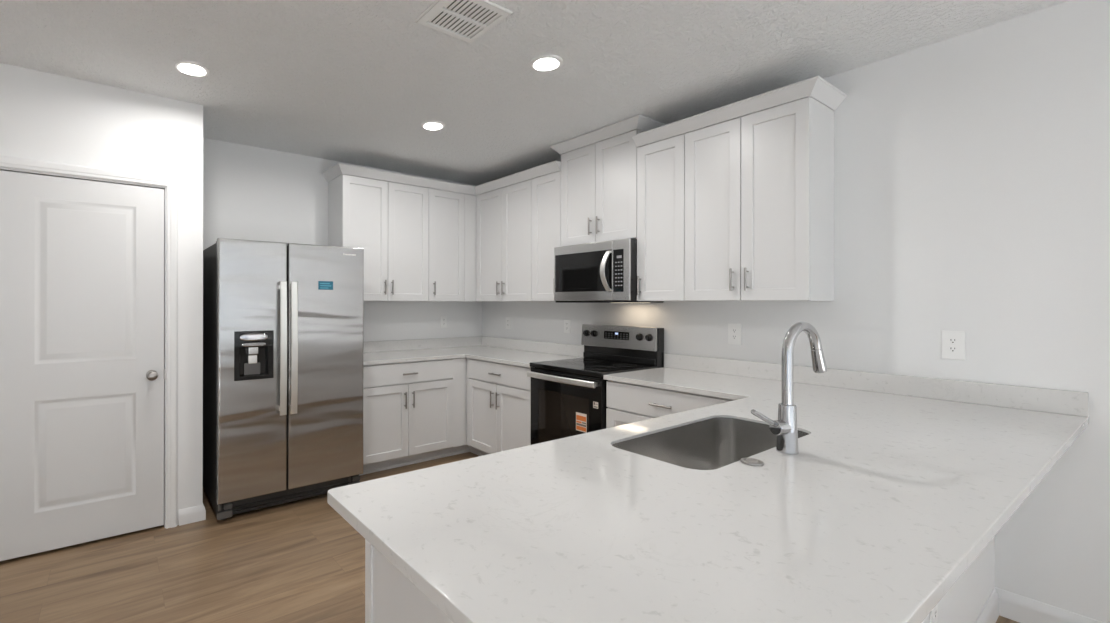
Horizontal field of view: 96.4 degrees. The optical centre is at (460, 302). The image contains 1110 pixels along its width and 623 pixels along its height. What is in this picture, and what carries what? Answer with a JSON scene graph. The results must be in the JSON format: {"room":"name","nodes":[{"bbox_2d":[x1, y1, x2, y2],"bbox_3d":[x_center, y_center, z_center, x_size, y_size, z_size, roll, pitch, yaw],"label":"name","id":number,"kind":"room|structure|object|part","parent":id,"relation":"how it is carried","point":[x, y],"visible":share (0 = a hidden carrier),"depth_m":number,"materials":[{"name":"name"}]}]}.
{"room":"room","nodes":[
{"label":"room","id":0,"kind":"room"},
{"bbox_2d":[0,63,202,524],"bbox_3d":[-3.146,0.057,2.405,3.265,2.602,0.675,0,0,-35],"label":"wall","id":1,"kind":"structure","parent":0,"point":[44,116],"depth_m":2.89,"materials":[{"name":"white paint"}]},
{"bbox_2d":[0,170,164,560],"bbox_3d":[-2.080,0.327,2.729,0.738,2.030,0.102,0,0,-35],"label":"door","id":2,"kind":"structure","parent":1,"relation":"in","point":[82,371],"depth_m":2.71,"materials":[{"name":"white paint"}]},
{"bbox_3d":[-1.822,0.429,2.889,0.060,0.060,0.066,0,0,-35],"label":"knob","id":3,"kind":"part","parent":2,"relation":"part of","materials":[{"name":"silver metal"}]},
{"bbox_2d":[0,155,177,527],"bbox_3d":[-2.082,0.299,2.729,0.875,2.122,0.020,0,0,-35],"label":"trim","id":4,"kind":"structure","parent":1,"relation":"attached to","point":[171,184],"depth_m":2.95,"materials":[{"name":"white paint"}]},
{"bbox_2d":[179,504,205,525],"bbox_3d":[-1.849,1.314,3.297,0.147,0.092,0.671,0,0,-35],"label":"baseboard","id":5,"kind":"structure","parent":1,"relation":"attached to","point":[197,513],"depth_m":3.02,"materials":[{"name":"white paint"}]},
{"bbox_2d":[203,138,481,341],"bbox_3d":[-2.250,0.058,3.509,6.200,2.602,0.100,0,0,-35],"label":"wall","id":6,"kind":"structure","parent":0,"point":[250,192],"depth_m":4.03,"materials":[{"name":"white paint"}]},
{"bbox_2d":[328,175,428,300],"bbox_3d":[-0.703,-0.530,4.309,0.817,1.028,0.367,0,0,-35],"label":"upper cabinet","id":7,"kind":"object","parent":6,"relation":"attached to","point":[389,220],"visible":0.95,"depth_m":4.18,"materials":[{"name":"white paint"}]},
{"bbox_3d":[-0.791,-0.530,4.079,0.405,1.022,0.019,0,0,-35],"label":"door","id":8,"kind":"part","parent":7,"relation":"part of","materials":[{"name":"white paint"}]},
{"bbox_3d":[-0.636,-0.135,4.154,0.012,0.125,0.037,0,0,-35],"label":"handle","id":9,"kind":"part","parent":7,"relation":"part of","materials":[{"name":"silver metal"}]},
{"bbox_3d":[-0.581,-0.135,4.194,0.012,0.125,0.037,0,0,-35],"label":"handle","id":10,"kind":"part","parent":7,"relation":"part of","materials":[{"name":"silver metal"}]},
{"bbox_3d":[-0.456,-0.529,4.314,0.405,1.022,0.019,0,0,-35],"label":"door","id":11,"kind":"part","parent":7,"relation":"part of","materials":[{"name":"white paint"}]},
{"bbox_2d":[322,160,560,195],"bbox_3d":[-0.178,-1.077,4.306,2.005,0.066,0.934,0,0,3],"label":"crown molding","id":12,"kind":"structure","parent":7,"relation":"attached to","point":[339,169],"depth_m":4.19,"materials":[{"name":"white paint"}]},
{"bbox_2d":[364,336,480,352],"bbox_3d":[-0.456,0.400,4.697,1.654,0.097,0.019,0,0,-35],"label":"backsplash","id":13,"kind":"structure","parent":6,"relation":"attached to","point":[393,345],"depth_m":4.74,"materials":[{"name":"white stone"}]},
{"bbox_2d":[441,316,446,327],"bbox_3d":[-0.165,0.191,4.910,0.071,0.115,0.007,0,0,-35],"label":"wall outlet","id":14,"kind":"object","parent":6,"relation":"attached to","point":[443,318],"visible":1,"depth_m":4.91,"materials":[{"name":"white plastic"}]},
{"bbox_2d":[428,188,475,301],"bbox_3d":[-0.143,-0.529,4.703,0.549,1.028,0.367,0,0,-35],"label":"upper cabinet","id":15,"kind":"object","parent":6,"relation":"attached to","point":[452,215],"visible":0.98,"depth_m":4.58,"materials":[{"name":"white paint"}]},
{"bbox_2d":[0,452,1019,622],"bbox_3d":[0.222,1.389,-0.007,6.200,0.050,8.700,0,0,-35],"label":"floor","id":16,"kind":"structure","parent":0,"point":[298,561],"depth_m":2.46,"materials":[{"name":"brown wood"}]},
{"bbox_2d":[203,238,363,519],"bbox_3d":[-1.288,0.482,3.534,0.952,1.757,0.847,0,0,-35],"label":"refrigerator","id":17,"kind":"object","parent":16,"relation":"on","point":[283,323],"visible":0.96,"depth_m":3.21,"materials":[{"name":"grey metal"}]},
{"bbox_3d":[-1.318,0.416,3.107,0.411,1.625,0.060,0,0,-35],"label":"freezer door","id":18,"kind":"part","parent":17,"relation":"part of","materials":[{"name":"silver metal"}]},
{"bbox_3d":[-1.323,0.418,3.110,0.096,0.074,0.010,0,0,-35],"label":"panel","id":19,"kind":"part","parent":17,"relation":"part of","materials":[{"name":"grey plastic"}]},
{"bbox_2d":[239,333,267,340],"bbox_3d":[-1.298,0.213,3.075,0.168,0.052,0.014,0,0,-35],"label":"control panel","id":20,"kind":"object","parent":17,"relation":"attached to","point":[242,336],"depth_m":3.07,"materials":[{"name":"silver metal"}]},
{"bbox_3d":[-1.145,0.291,3.155,0.042,0.860,0.063,0,0,-35],"label":"handle","id":21,"kind":"part","parent":17,"relation":"part of","materials":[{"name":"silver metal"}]},
{"bbox_3d":[-1.090,0.291,3.194,0.042,0.860,0.063,0,0,-35],"label":"handle","id":22,"kind":"part","parent":17,"relation":"part of","materials":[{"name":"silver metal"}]},
{"bbox_3d":[-0.926,0.417,3.384,0.533,1.625,0.060,0,0,-35],"label":"door","id":23,"kind":"part","parent":17,"relation":"part of","materials":[{"name":"silver metal"}]},
{"bbox_2d":[365,539,452,622],"bbox_3d":[1.054,0.923,1.694,2.676,0.884,0.746,0,0,-35],"label":"base cabinet","id":24,"kind":"object","parent":16,"relation":"on","point":[390,597],"visible":0.07,"depth_m":1.10,"materials":[{"name":"white paint"}]},
{"bbox_2d":[327,353,1088,622],"bbox_3d":[0.852,0.417,1.907,2.766,0.127,1.840,0,0,-35],"label":"countertop","id":25,"kind":"structure","parent":24,"relation":"on","point":[896,484],"depth_m":1.07,"materials":[{"name":"white stone"}]},
{"bbox_2d":[612,417,808,469],"bbox_3d":[0.858,0.575,1.645,0.749,0.228,0.332,0,0,-35],"label":"sink","id":26,"kind":"object","parent":25,"relation":"in","point":[718,442],"visible":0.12,"depth_m":1.89,"materials":[{"name":"silver metal"}]},
{"bbox_2d":[740,458,763,465],"bbox_3d":[0.823,0.447,1.376,0.057,0.008,0.057,0,0,-35],"label":"cover","id":27,"kind":"object","parent":25,"relation":"on","point":[748,461],"visible":1,"depth_m":1.37,"materials":[{"name":"grey metal"}]},
{"bbox_2d":[751,322,826,454],"bbox_3d":[1.028,0.254,1.498,0.342,0.393,0.060,0,0,-26],"label":"faucet","id":28,"kind":"object","parent":25,"relation":"on","point":[785,427],"visible":1,"depth_m":1.47,"materials":[{"name":"silver metal"}]},
{"bbox_3d":[0.912,0.346,1.458,0.099,0.062,0.015,0,0,-15],"label":"lever","id":29,"kind":"part","parent":28,"relation":"part of","materials":[{"name":"silver metal"}]},
{"bbox_2d":[359,358,478,474],"bbox_3d":[-0.263,0.921,4.440,1.669,0.884,0.660,0,0,-35],"label":"base cabinet","id":30,"kind":"object","parent":16,"relation":"on","point":[417,411],"visible":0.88,"depth_m":4.02,"materials":[{"name":"white paint"}]},
{"bbox_3d":[-0.602,0.951,3.854,0.428,0.583,0.019,0,0,-35],"label":"door","id":31,"kind":"part","parent":30,"relation":"part of","materials":[{"name":"white paint"}]},
{"bbox_3d":[-0.422,0.569,3.980,0.866,0.161,0.019,0,0,-35],"label":"drawer","id":32,"kind":"part","parent":30,"relation":"part of","materials":[{"name":"white paint"}]},
{"bbox_3d":[-0.380,0.783,3.976,0.012,0.135,0.037,0,0,-35],"label":"handle","id":33,"kind":"part","parent":30,"relation":"part of","materials":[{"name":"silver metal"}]},
{"bbox_3d":[-0.383,1.353,4.154,1.144,0.019,0.013,0,0,-35],"label":"shoe molding","id":34,"kind":"part","parent":30,"relation":"part of","materials":[{"name":"white paint"}]},
{"bbox_3d":[-0.246,0.951,4.104,0.436,0.583,0.019,0,0,-35],"label":"door","id":35,"kind":"part","parent":30,"relation":"part of","materials":[{"name":"white paint"}]},
{"bbox_2d":[364,336,583,367],"bbox_3d":[-0.034,0.416,4.114,1.674,0.127,1.457,0,0,-35],"label":"countertop","id":36,"kind":"structure","parent":30,"relation":"on","point":[515,352],"depth_m":4.43,"materials":[{"name":"white stone"}]},
{"bbox_2d":[468,358,530,455],"bbox_3d":[0.550,0.922,4.131,0.696,0.884,0.807,0,0,-35],"label":"base cabinet","id":37,"kind":"object","parent":16,"relation":"on","point":[499,394],"visible":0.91,"depth_m":3.93,"materials":[{"name":"white paint"}]},
{"bbox_3d":[0.188,0.952,4.119,0.019,0.583,0.386,0,0,-35],"label":"door","id":38,"kind":"part","parent":37,"relation":"part of","materials":[{"name":"white paint"}]},
{"bbox_3d":[0.299,0.784,3.915,0.037,0.135,0.012,0,0,-35],"label":"handle","id":39,"kind":"part","parent":37,"relation":"part of","materials":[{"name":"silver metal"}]},
{"bbox_3d":[0.304,0.570,3.955,0.019,0.161,0.788,0,0,-35],"label":"drawer","id":40,"kind":"part","parent":37,"relation":"part of","materials":[{"name":"white paint"}]},
{"bbox_3d":[0.416,0.953,3.796,0.019,0.583,0.398,0,0,-35],"label":"door","id":41,"kind":"part","parent":37,"relation":"part of","materials":[{"name":"white paint"}]},
{"bbox_2d":[527,324,663,444],"bbox_3d":[0.953,0.767,3.519,0.734,1.195,0.672,0,0,-35],"label":"range","id":42,"kind":"object","parent":16,"relation":"on","point":[568,396],"visible":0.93,"depth_m":3.44,"materials":[{"name":"black metal"}]},
{"bbox_3d":[0.675,0.517,3.330,0.060,0.039,0.615,0,0,-35],"label":"handle","id":43,"kind":"part","parent":42,"relation":"part of","materials":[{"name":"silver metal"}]},
{"bbox_3d":[0.722,0.802,3.348,0.040,0.655,0.651,0,0,-35],"label":"oven door","id":44,"kind":"part","parent":42,"relation":"part of","materials":[{"name":"black glass"}]},
{"bbox_2d":[530,358,656,377],"bbox_3d":[0.942,0.454,3.503,0.595,0.031,0.658,0,0,-35],"label":"cooktop","id":45,"kind":"object","parent":42,"relation":"in","point":[575,367],"depth_m":3.43,"materials":[{"name":"black glass"}]},
{"bbox_3d":[1.178,0.244,3.680,0.010,0.058,0.223,0,0,-35],"label":"display panel","id":46,"kind":"part","parent":42,"relation":"part of","materials":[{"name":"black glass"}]},
{"bbox_3d":[1.182,0.256,3.686,0.030,0.171,0.662,0,0,-35],"label":"control panel","id":47,"kind":"part","parent":42,"relation":"part of","materials":[{"name":"silver metal"}]},
{"bbox_3d":[1.284,0.244,3.508,0.027,0.052,0.052,0,0,-35],"label":"knob","id":48,"kind":"part","parent":42,"relation":"part of","materials":[{"name":"black plastic"}]},
{"bbox_3d":[1.329,0.245,3.445,0.027,0.052,0.052,0,0,-35],"label":"knob","id":49,"kind":"part","parent":42,"relation":"part of","materials":[{"name":"black plastic"}]},
{"bbox_2d":[606,380,733,427],"bbox_3d":[1.420,0.924,2.894,0.696,0.884,0.869,0,0,-35],"label":"base cabinet","id":50,"kind":"object","parent":16,"relation":"on","point":[627,403],"visible":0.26,"depth_m":2.85,"materials":[{"name":"white paint"}]},
{"bbox_3d":[1.036,0.954,2.914,0.019,0.583,0.386,0,0,-35],"label":"door","id":51,"kind":"part","parent":50,"relation":"part of","materials":[{"name":"white paint"}]},
{"bbox_3d":[1.127,0.576,2.739,0.037,0.012,0.135,0,0,-35],"label":"handle","id":52,"kind":"part","parent":50,"relation":"part of","materials":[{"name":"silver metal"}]},
{"bbox_2d":[0,0,1069,185],"bbox_3d":[0.227,-1.288,-0.007,6.200,0.100,8.700,0,0,-35],"label":"ceiling","id":53,"kind":"structure","parent":0,"point":[356,82],"depth_m":2.49,"materials":[{"name":"white paint"}]},
{"bbox_2d":[174,60,209,76],"bbox_3d":[-1.416,-1.235,2.579,0.168,0.012,0.168,0,0,-35],"label":"recessed light","id":54,"kind":"object","parent":53,"relation":"in","point":[190,68],"visible":1,"depth_m":2.58,"materials":[{"name":"white plastic"}]},
{"bbox_2d":[421,121,444,130],"bbox_3d":[-0.188,-1.233,3.399,0.168,0.012,0.168,0,0,-35],"label":"recessed light","id":55,"kind":"object","parent":53,"relation":"in","point":[428,125],"visible":1,"depth_m":3.40,"materials":[{"name":"white plastic"}]},
{"bbox_2d":[414,0,512,43],"bbox_3d":[0.011,-1.233,2.108,0.307,0.011,0.299,0,0,-35],"label":"ceiling vent","id":56,"kind":"object","parent":53,"relation":"in","point":[464,20],"visible":1,"depth_m":2.10,"materials":[{"name":"white plastic"}]},
{"bbox_2d":[530,54,562,71],"bbox_3d":[0.443,-1.232,2.514,0.168,0.012,0.168,0,0,-35],"label":"recessed light","id":57,"kind":"object","parent":53,"relation":"in","point":[548,62],"visible":1,"depth_m":2.51,"materials":[{"name":"white plastic"}]},
{"bbox_2d":[482,0,1109,622],"bbox_3d":[2.719,0.067,1.748,0.100,2.602,8.500,0,0,-35],"label":"wall","id":58,"kind":"structure","parent":0,"point":[972,169],"depth_m":2.18,"materials":[{"name":"white paint"}]},
{"bbox_2d":[506,317,510,328],"bbox_3d":[0.476,0.199,4.841,0.007,0.115,0.071,0,0,-35],"label":"wall outlet","id":59,"kind":"object","parent":58,"relation":"attached to","point":[508,319],"visible":1,"depth_m":4.83,"materials":[{"name":"white plastic"}]},
{"bbox_2d":[476,179,554,301],"bbox_3d":[0.497,-0.528,4.497,0.367,1.028,0.773,0,0,-35],"label":"upper cabinet","id":60,"kind":"object","parent":58,"relation":"attached to","point":[503,215],"visible":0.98,"depth_m":4.38,"materials":[{"name":"white paint"}]},
{"bbox_3d":[0.274,-0.528,4.575,0.019,1.022,0.385,0,0,-35],"label":"door","id":61,"kind":"part","parent":60,"relation":"part of","materials":[{"name":"white paint"}]},
{"bbox_3d":[0.497,-0.528,4.258,0.019,1.022,0.381,0,0,-35],"label":"door","id":62,"kind":"part","parent":60,"relation":"part of","materials":[{"name":"white paint"}]},
{"bbox_2d":[481,336,583,357],"bbox_3d":[0.642,0.402,4.591,0.019,0.097,1.457,0,0,-35],"label":"backsplash","id":63,"kind":"structure","parent":58,"relation":"attached to","point":[535,346],"depth_m":4.50,"materials":[{"name":"white stone"}]},
{"bbox_2d":[532,171,560,300],"bbox_3d":[0.814,-0.527,4.046,0.367,1.028,0.326,0,0,-35],"label":"upper cabinet","id":64,"kind":"object","parent":58,"relation":"attached to","point":[546,189],"visible":0.48,"depth_m":3.98,"materials":[{"name":"white paint"}]},
{"bbox_2d":[564,319,570,332],"bbox_3d":[0.922,0.200,4.207,0.007,0.115,0.071,0,0,-35],"label":"wall outlet","id":65,"kind":"object","parent":58,"relation":"attached to","point":[567,323],"visible":1,"depth_m":4.20,"materials":[{"name":"white plastic"}]},
{"bbox_2d":[561,130,643,246],"bbox_3d":[1.106,-0.798,3.633,0.367,0.733,0.683,0,0,-35],"label":"upper cabinet","id":66,"kind":"object","parent":58,"relation":"attached to","point":[599,180],"visible":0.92,"depth_m":3.52,"materials":[{"name":"white paint"}]},
{"bbox_3d":[0.894,-0.802,3.695,0.019,0.721,0.335,0,0,-35],"label":"door","id":67,"kind":"part","parent":66,"relation":"part of","materials":[{"name":"white paint"}]},
{"bbox_2d":[550,115,665,154],"bbox_3d":[1.097,-1.199,3.627,0.386,0.066,0.797,0,0,-35],"label":"crown molding","id":68,"kind":"structure","parent":66,"relation":"attached to","point":[638,122],"depth_m":3.42,"materials":[{"name":"white paint"}]},
{"bbox_2d":[554,238,663,302],"bbox_3d":[1.066,-0.215,3.606,0.458,0.428,0.681,0,0,-35],"label":"microwave","id":69,"kind":"object","parent":66,"relation":"attached to","point":[605,271],"visible":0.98,"depth_m":3.44,"materials":[{"name":"silver metal"}]},
{"bbox_3d":[0.890,-0.223,3.565,0.016,0.412,0.546,0,0,-35],"label":"door","id":70,"kind":"part","parent":69,"relation":"part of","materials":[{"name":"silver metal"}]},
{"bbox_3d":[0.892,-0.225,3.561,0.012,0.282,0.526,0,0,-35],"label":"glass","id":71,"kind":"part","parent":69,"relation":"part of","materials":[{"name":"black glass"}]},
{"bbox_3d":[1.001,-0.220,3.348,0.077,0.276,0.040,0,0,-8],"label":"handle","id":72,"kind":"part","parent":69,"relation":"part of","materials":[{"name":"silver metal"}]},
{"bbox_3d":[1.075,-0.219,3.303,0.012,0.286,0.082,0,0,-35],"label":"control panel","id":73,"kind":"part","parent":69,"relation":"part of","materials":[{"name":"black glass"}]},
{"bbox_3d":[1.086,-0.223,3.286,0.016,0.412,0.134,0,0,-35],"label":"control frame","id":74,"kind":"part","parent":69,"relation":"part of","materials":[{"name":"silver metal"}]},
{"bbox_3d":[1.090,-0.801,3.415,0.019,0.721,0.341,0,0,-35],"label":"door","id":75,"kind":"part","parent":66,"relation":"part of","materials":[{"name":"white paint"}]},
{"bbox_2d":[637,134,684,300],"bbox_3d":[1.398,-0.526,3.216,0.367,1.028,0.334,0,0,-35],"label":"upper cabinet","id":76,"kind":"object","parent":58,"relation":"attached to","point":[661,164],"visible":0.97,"depth_m":3.13,"materials":[{"name":"white paint"}]},
{"bbox_3d":[1.184,-0.117,3.233,0.037,0.125,0.012,0,0,-35],"label":"handle","id":77,"kind":"part","parent":76,"relation":"part of","materials":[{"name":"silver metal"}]},
{"bbox_2d":[728,323,741,344],"bbox_3d":[1.724,0.194,3.067,0.007,0.132,0.080,0,0,-35],"label":"wall outlet","id":78,"kind":"object","parent":58,"relation":"attached to","point":[734,329],"visible":1,"depth_m":3.06,"materials":[{"name":"white plastic"}]},
{"bbox_2d":[684,97,833,300],"bbox_3d":[1.685,-0.526,2.809,0.367,1.028,0.661,0,0,-35],"label":"upper cabinet","id":79,"kind":"object","parent":58,"relation":"attached to","point":[759,186],"visible":1,"depth_m":2.64,"materials":[{"name":"white paint"}]},
{"bbox_3d":[1.477,-0.526,2.865,0.019,1.022,0.327,0,0,-35],"label":"door","id":80,"kind":"part","parent":79,"relation":"part of","materials":[{"name":"white paint"}]},
{"bbox_3d":[1.527,-0.131,2.745,0.037,0.125,0.012,0,0,-35],"label":"handle","id":81,"kind":"part","parent":79,"relation":"part of","materials":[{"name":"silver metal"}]},
{"bbox_2d":[632,75,846,147],"bbox_3d":[1.597,-1.074,2.915,0.386,0.066,1.052,0,0,-35],"label":"crown molding","id":82,"kind":"structure","parent":79,"relation":"attached to","point":[817,88],"depth_m":2.65,"materials":[{"name":"white paint"}]},
{"bbox_3d":[1.572,-0.131,2.682,0.037,0.125,0.012,0,0,-35],"label":"handle","id":83,"kind":"part","parent":79,"relation":"part of","materials":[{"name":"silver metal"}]},
{"bbox_3d":[1.668,-0.526,2.594,0.019,1.022,0.327,0,0,-35],"label":"door","id":84,"kind":"part","parent":79,"relation":"part of","materials":[{"name":"white paint"}]},
{"bbox_2d":[664,353,1088,416],"bbox_3d":[1.974,0.404,2.698,0.019,0.097,1.838,0,0,-35],"label":"backsplash","id":85,"kind":"structure","parent":58,"relation":"attached to","point":[1076,403],"depth_m":2.37,"materials":[{"name":"white stone"}]},
{"bbox_2d":[941,330,964,359],"bbox_3d":[2.288,0.195,2.266,0.007,0.132,0.080,0,0,-35],"label":"wall outlet","id":86,"kind":"object","parent":58,"relation":"attached to","point":[952,342],"visible":1,"depth_m":2.26,"materials":[{"name":"white plastic"}]},
{"bbox_2d":[948,338,957,343],"bbox_3d":[2.286,0.176,2.265,0.002,0.029,0.033,0,0,-35],"label":"receptacle","id":87,"kind":"object","parent":86,"relation":"attached to","point":[950,340],"depth_m":2.26,"materials":[{"name":"grey plastic"}]},
{"bbox_2d":[948,346,957,351],"bbox_3d":[2.286,0.215,2.265,0.002,0.029,0.033,0,0,-35],"label":"receptacle","id":88,"kind":"object","parent":86,"relation":"attached to","point":[950,348],"depth_m":2.26,"materials":[{"name":"grey plastic"}]},
{"bbox_2d":[994,587,1103,622],"bbox_3d":[3.737,1.315,0.197,0.016,0.110,4.790,0,0,-35],"label":"baseboard","id":89,"kind":"structure","parent":58,"relation":"attached to","point":[1012,606],"depth_m":2.06,"materials":[{"name":"white paint"}]},
{"bbox_2d":[922,536,994,622],"bbox_3d":[1.246,0.923,1.440,2.660,0.884,0.110,0,0,-35],"label":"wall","id":90,"kind":"structure","parent":0,"point":[964,601],"depth_m":1.89,"materials":[{"name":"white paint"}]},
{"bbox_2d":[930,604,937,622],"bbox_3d":[1.505,0.966,1.550,0.071,0.115,0.007,0,0,-35],"label":"wall outlet","id":91,"kind":"object","parent":90,"relation":"attached to","point":[934,613],"visible":0.52,"depth_m":1.54,"materials":[{"name":"white plastic"}]},
{"bbox_2d":[975,589,998,622],"bbox_3d":[1.275,1.310,1.384,2.644,0.110,0.016,0,0,-35],"label":"baseboard","id":92,"kind":"structure","parent":90,"relation":"attached to","point":[989,613],"depth_m":2.05,"materials":[{"name":"white paint"}]}
]}

